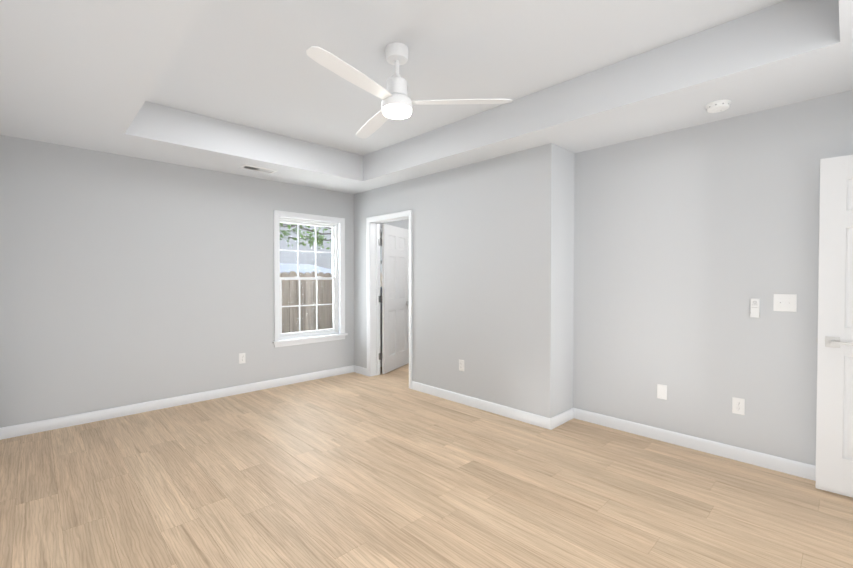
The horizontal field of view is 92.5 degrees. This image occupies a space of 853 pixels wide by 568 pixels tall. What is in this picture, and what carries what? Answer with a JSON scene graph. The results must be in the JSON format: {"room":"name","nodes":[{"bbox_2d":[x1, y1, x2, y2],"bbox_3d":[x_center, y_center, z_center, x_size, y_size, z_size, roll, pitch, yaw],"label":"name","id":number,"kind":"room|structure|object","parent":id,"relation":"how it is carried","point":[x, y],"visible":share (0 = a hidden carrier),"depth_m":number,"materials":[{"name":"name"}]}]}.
{"room":"empty bedroom","nodes":[
{"label":"empty bedroom","id":0,"kind":"room"},
{"bbox_2d":[0,135,408,427],"bbox_3d":[-1.500,-0.001,5.355,5.745,2.486,0.160,-1,1,-44],"label":"wall","id":1,"kind":"structure","parent":0,"point":[126,280],"depth_m":3.96,"materials":[{"name":"grey paint"}]},
{"bbox_2d":[0,366,351,439],"bbox_3d":[-2.247,1.207,4.531,3.440,0.095,0.014,-1,1,-44],"label":"baseboard","id":2,"kind":"structure","parent":1,"relation":"attached to","point":[88,417],"depth_m":4.07,"materials":[{"name":"white wood"}]},
{"bbox_2d":[239,353,245,363],"bbox_3d":[-2.106,0.852,4.666,0.072,0.117,0.008,-1,1,-44],"label":"electrical outlet","id":3,"kind":"object","parent":1,"relation":"attached to","point":[241,358],"visible":1,"depth_m":4.66,"materials":[{"name":"white plastic"}]},
{"bbox_2d":[272,210,347,347],"bbox_3d":[-1.514,-0.064,5.293,1.034,1.654,0.180,-1,1,-44],"label":"window","id":4,"kind":"structure","parent":1,"relation":"in","point":[336,225],"depth_m":5.33,"materials":[{"name":"white plastic"}]},
{"bbox_2d":[380,228,381,295],"bbox_3d":[-0.630,-0.316,6.144,0.750,1.016,0.180,-1,1,-44],"label":"bathroom window","id":5,"kind":"structure","parent":1,"relation":"in","point":[381,259],"depth_m":6.13,"materials":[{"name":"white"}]},
{"bbox_2d":[0,363,852,567],"bbox_3d":[0.440,1.324,3.287,6.030,0.100,5.860,-1,1,-44],"label":"floor","id":6,"kind":"structure","parent":0,"point":[391,469],"depth_m":2.49,"materials":[{"name":"brown wood"}]},
{"bbox_2d":[0,0,852,193],"bbox_3d":[0.394,-1.425,3.259,5.905,0.425,5.775,-1,1,-44],"label":"ceiling","id":7,"kind":"structure","parent":0,"point":[229,86],"depth_m":2.67,"materials":[{"name":"white paint"}]},
{"bbox_2d":[239,164,277,173],"bbox_3d":[-1.794,-1.223,4.371,0.356,0.012,0.156,-1,1,-44],"label":"ceiling vent","id":8,"kind":"object","parent":7,"relation":"in","point":[255,168],"visible":1,"depth_m":4.35,"materials":[{"name":"white plastic"}]},
{"bbox_2d":[306,42,512,137],"bbox_3d":[-0.318,-1.296,2.618,1.241,0.422,1.253,-1,1,-44],"label":"ceiling fan","id":9,"kind":"object","parent":7,"relation":"hanging from","point":[397,102],"visible":1,"depth_m":2.56,"materials":[{"name":"white"}]},
{"bbox_2d":[705,99,730,112],"bbox_3d":[1.952,-1.183,2.733,0.140,0.042,0.140,-1,1,-44],"label":"smoke detector","id":10,"kind":"object","parent":7,"relation":"attached to","point":[718,106],"visible":1,"depth_m":2.70,"materials":[{"name":"white plastic"}]},
{"bbox_2d":[354,143,560,417],"bbox_3d":[0.092,0.009,4.687,0.165,2.486,3.015,-1,1,-44],"label":"wall","id":11,"kind":"structure","parent":0,"point":[486,271],"depth_m":4.06,"materials":[{"name":"grey paint"}]},
{"bbox_2d":[352,365,366,375],"bbox_3d":[-0.895,1.191,5.597,0.014,0.095,0.280,-1,1,-44],"label":"baseboard","id":12,"kind":"structure","parent":11,"relation":"attached to","point":[357,369],"depth_m":5.61,"materials":[{"name":"white wood"}]},
{"bbox_2d":[366,210,411,388],"bbox_3d":[-0.421,0.182,5.220,0.201,2.123,0.896,-1,1,-44],"label":"door frame","id":13,"kind":"structure","parent":11,"relation":"attached to","point":[373,283],"depth_m":5.46,"materials":[{"name":"white wood"}]},
{"bbox_2d":[378,224,408,373],"bbox_3d":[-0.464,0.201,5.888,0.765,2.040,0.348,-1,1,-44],"label":"bathroom door","id":14,"kind":"structure","parent":11,"relation":"in","point":[393,242],"depth_m":5.83,"materials":[{"name":"white wood"}]},
{"bbox_2d":[459,359,463,370],"bbox_3d":[0.367,0.858,4.291,0.008,0.117,0.072,-1,1,-44],"label":"electrical outlet","id":15,"kind":"object","parent":11,"relation":"attached to","point":[461,365],"visible":1,"depth_m":4.29,"materials":[{"name":"white plastic"}]},
{"bbox_2d":[412,381,555,429],"bbox_3d":[0.457,1.212,4.200,0.014,0.095,1.809,-1,1,-44],"label":"baseboard","id":16,"kind":"structure","parent":11,"relation":"attached to","point":[541,421],"depth_m":4.02,"materials":[{"name":"white wood"}]},
{"bbox_2d":[560,147,574,412],"bbox_3d":[1.918,0.013,4.436,2.110,2.486,0.115,-1,1,-44],"label":"wall","id":17,"kind":"structure","parent":0,"point":[567,281],"depth_m":3.75,"materials":[{"name":"grey paint"}]},
{"bbox_2d":[556,408,575,426],"bbox_3d":[1.233,1.220,3.702,0.390,0.095,0.014,-1,1,-44],"label":"baseboard","id":18,"kind":"structure","parent":17,"relation":"attached to","point":[561,418],"depth_m":3.73,"materials":[{"name":"white wood"}]},
{"bbox_2d":[573,90,852,465],"bbox_3d":[2.331,0.036,2.947,0.115,2.486,2.600,-1,1,-44],"label":"wall","id":19,"kind":"structure","parent":0,"point":[690,242],"depth_m":3.07,"materials":[{"name":"grey paint"}]},
{"bbox_2d":[657,384,666,399],"bbox_3d":[1.908,0.876,3.311,0.007,0.117,0.072,-1,1,-44],"label":"electrical outlet cover","id":20,"kind":"object","parent":19,"relation":"attached to","point":[661,391],"visible":1,"depth_m":3.31,"materials":[{"name":"white plastic"}]},
{"bbox_2d":[576,408,815,480],"bbox_3d":[2.244,1.231,2.962,0.016,0.095,2.485,-1,1,-44],"label":"baseboard","id":21,"kind":"structure","parent":19,"relation":"attached to","point":[790,467],"depth_m":3.09,"materials":[{"name":"white wood"}]},
{"bbox_2d":[732,397,744,414],"bbox_3d":[2.254,0.884,2.951,0.008,0.117,0.072,-1,1,-44],"label":"electrical outlet","id":22,"kind":"object","parent":19,"relation":"attached to","point":[738,405],"visible":1,"depth_m":2.95,"materials":[{"name":"white plastic"}]},
{"bbox_2d":[750,298,759,317],"bbox_3d":[2.311,0.170,2.873,0.020,0.132,0.052,-1,1,-44],"label":"switch","id":23,"kind":"object","parent":19,"relation":"attached to","point":[754,307],"visible":1,"depth_m":2.87,"materials":[{"name":"white plastic"}]},
{"bbox_2d":[773,294,796,311],"bbox_3d":[2.421,0.129,2.759,0.019,0.117,0.118,-1,1,-44],"label":"switch plate","id":24,"kind":"object","parent":19,"relation":"attached to","point":[785,302],"visible":1,"depth_m":2.76,"materials":[{"name":"white plastic"}]},
{"bbox_3d":[1.754,0.071,0.661,3.895,2.486,0.115,-1,1,-44],"label":"wall","id":25,"kind":"structure","parent":0,"visible":0},
{"bbox_2d":[815,155,852,497],"bbox_3d":[2.721,0.258,2.253,0.146,2.040,0.827,-1,1,-44],"label":"entry door","id":26,"kind":"structure","parent":25,"relation":"in","point":[834,440],"depth_m":2.47,"materials":[{"name":"white wood"}]},
{"label":"outside","id":27,"kind":"structure","parent":0,"visible":0},
{"bbox_3d":[-7.061,1.648,14.667,34.000,0.200,20.920,-1,1,-44],"label":"ground","id":28,"kind":"structure","parent":27,"visible":0},
{"bbox_2d":[280,263,331,273],"bbox_3d":[-3.322,0.537,10.099,2.050,2.162,2.180,-1,1,-44],"label":"shed","id":29,"kind":"object","parent":28,"relation":"on","point":[294,267],"depth_m":10.24,"materials":[{"name":"white"}]},
{"bbox_2d":[280,223,380,249],"bbox_3d":[-2.560,-1.526,9.617,3.621,6.313,2.027,-1,1,-44],"label":"tree","id":30,"kind":"object","parent":28,"relation":"on","point":[310,238],"depth_m":8.70,"materials":[{"name":"green plant"}]},
{"bbox_2d":[280,271,381,332],"bbox_3d":[-1.766,0.693,8.521,15.088,1.900,0.152,-1,1,-44],"label":"fence","id":31,"kind":"object","parent":28,"relation":"on","point":[307,298],"depth_m":7.88,"materials":[{"name":"brown wood"}]},
{"bbox_2d":[280,223,381,272],"bbox_3d":[-5.141,-1.710,12.629,22.000,6.578,4.006,-1,1,-44],"label":"neighbor siding","id":32,"kind":"object","parent":28,"relation":"on","point":[310,259],"depth_m":11.55,"materials":[{"name":"grey plastic"}]}
]}

